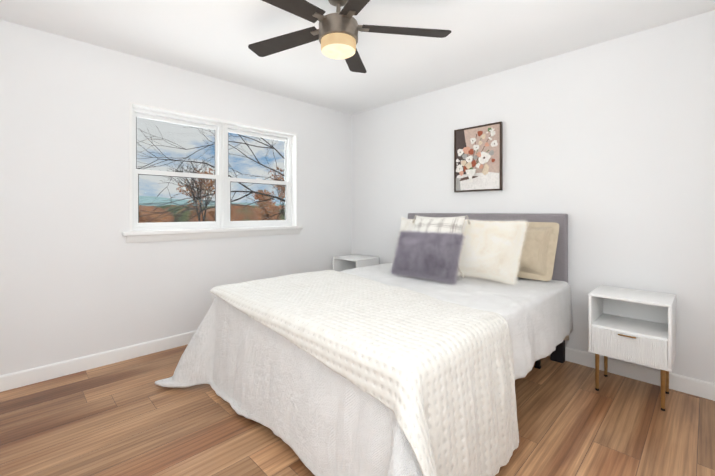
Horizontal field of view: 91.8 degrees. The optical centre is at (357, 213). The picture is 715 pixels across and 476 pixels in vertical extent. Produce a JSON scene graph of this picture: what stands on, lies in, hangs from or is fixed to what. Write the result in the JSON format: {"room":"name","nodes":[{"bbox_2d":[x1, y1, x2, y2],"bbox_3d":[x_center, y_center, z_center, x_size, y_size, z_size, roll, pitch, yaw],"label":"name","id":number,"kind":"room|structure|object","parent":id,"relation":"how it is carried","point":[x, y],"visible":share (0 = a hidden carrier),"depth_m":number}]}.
{"room":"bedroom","nodes":[
{"label":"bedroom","id":0,"kind":"room"},
{"bbox_2d":[0,19,350,375],"bbox_3d":[-1.540,-0.054,3.180,4.270,2.440,0.160,0,0,-45],"label":"wall","id":1,"kind":"structure","parent":0,"point":[80,276],"depth_m":2.66},
{"bbox_2d":[0,330,195,391],"bbox_3d":[-1.484,1.115,3.117,3.936,0.103,0.014,0,0,-45],"label":"baseboard","id":2,"kind":"structure","parent":1,"relation":"attached to","point":[9,381],"depth_m":2.59},
{"bbox_2d":[122,226,302,242],"bbox_3d":[-1.271,0.190,3.366,1.717,0.089,0.135,0,0,-45],"label":"window sill","id":3,"kind":"structure","parent":1,"relation":"attached to","point":[160,235],"depth_m":3.17},
{"bbox_2d":[129,102,296,231],"bbox_3d":[-1.308,-0.374,3.402,1.615,1.046,0.160,0,0,-45],"label":"window","id":4,"kind":"structure","parent":1,"relation":"in","point":[223,181],"depth_m":3.38},
{"bbox_2d":[0,344,714,475],"bbox_3d":[-0.096,1.232,1.722,4.270,0.120,4.270,0,0,-45],"label":"floor","id":5,"kind":"structure","parent":0,"point":[129,417],"depth_m":1.88},
{"bbox_2d":[333,254,378,271],"bbox_3d":[-0.028,0.842,4.102,0.387,0.641,0.413,0,0,-45],"label":"nightstand","id":6,"kind":"object","parent":5,"relation":"on","point":[345,262],"visible":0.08,"depth_m":4.12},
{"bbox_2d":[155,213,572,475],"bbox_3d":[0.243,0.587,2.428,2.429,1.165,2.106,0,0,-45],"label":"bed","id":7,"kind":"object","parent":5,"relation":"on","point":[377,370],"visible":0.98,"depth_m":1.61},
{"bbox_2d":[393,216,415,262],"bbox_3d":[0.588,0.269,3.224,0.530,0.469,0.224,0,-20,41],"label":"pillow","id":8,"kind":"object","parent":7,"relation":"on","point":[407,224],"visible":0.19,"depth_m":3.32},
{"bbox_2d":[388,229,465,284],"bbox_3d":[0.538,0.329,2.746,0.559,0.354,0.199,0,-22,43],"label":"pillow","id":9,"kind":"object","parent":7,"relation":"on","point":[433,255],"visible":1,"depth_m":2.64},
{"bbox_2d":[412,215,469,277],"bbox_3d":[0.640,0.247,2.871,0.568,0.497,0.195,0,-20,42],"label":"pillow","id":10,"kind":"object","parent":7,"relation":"on","point":[440,224],"visible":0.42,"depth_m":2.82},
{"bbox_2d":[455,218,528,285],"bbox_3d":[1.013,0.282,2.737,0.231,0.459,0.530,30,-19,-37],"label":"pillow","id":11,"kind":"object","parent":7,"relation":"on","point":[490,250],"visible":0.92,"depth_m":2.61},
{"bbox_2d":[489,221,558,280],"bbox_3d":[1.224,0.283,2.868,0.200,0.464,0.764,28,-18,-38],"label":"pillow","id":12,"kind":"object","parent":7,"relation":"on","point":[537,257],"visible":0.38,"depth_m":2.65},
{"bbox_2d":[589,285,675,410],"bbox_3d":[1.789,0.849,2.262,0.387,0.641,0.407,0,0,-45],"label":"nightstand","id":13,"kind":"object","parent":5,"relation":"on","point":[633,326],"visible":1,"depth_m":2.21},
{"bbox_2d":[0,0,714,114],"bbox_3d":[-0.096,-1.328,1.713,4.270,0.120,4.270,0,0,-45],"label":"ceiling","id":14,"kind":"structure","parent":0,"point":[216,38],"depth_m":2.48},
{"bbox_2d":[248,0,450,72],"bbox_3d":[-0.145,-1.096,1.968,1.235,0.345,1.290,0,0,-45],"label":"ceiling fan","id":15,"kind":"object","parent":14,"relation":"hanging from","point":[335,34],"visible":1,"depth_m":1.97},
{"bbox_2d":[351,10,714,383],"bbox_3d":[1.422,-0.054,3.105,0.160,2.440,4.110,0,0,-45],"label":"wall","id":16,"kind":"structure","parent":0,"point":[609,147],"depth_m":2.61},
{"bbox_2d":[454,122,502,191],"bbox_3d":[1.118,-0.512,3.252,0.059,0.611,0.464,0,0,-45],"label":"picture frame","id":17,"kind":"object","parent":16,"relation":"attached to","point":[478,158],"visible":1,"depth_m":3.23},
{"bbox_2d":[549,347,714,400],"bbox_3d":[1.304,1.115,3.105,0.014,0.103,3.950,0,0,-45],"label":"baseboard","id":18,"kind":"structure","parent":16,"relation":"attached to","point":[693,386],"depth_m":2.41},
{"label":"outside","id":19,"kind":"structure","parent":0,"visible":0},
{"bbox_2d":[139,196,284,205],"bbox_3d":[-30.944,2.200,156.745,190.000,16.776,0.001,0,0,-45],"label":"hills","id":20,"kind":"structure","parent":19,"point":[143,199],"depth_m":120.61},
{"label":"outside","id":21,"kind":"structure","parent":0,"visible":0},
{"bbox_2d":[137,126,284,222],"bbox_3d":[-7.596,-1.593,26.778,21.569,13.340,24.805,0,0,-45],"label":"trees","id":22,"kind":"object","parent":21,"point":[196,197],"depth_m":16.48},
{"bbox_2d":[139,203,284,222],"bbox_3d":[-15.411,0.870,59.031,50.217,5.655,38.073,0,0,-45],"label":"foliage","id":23,"kind":"object","parent":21,"point":[246,215],"depth_m":36.12}
]}

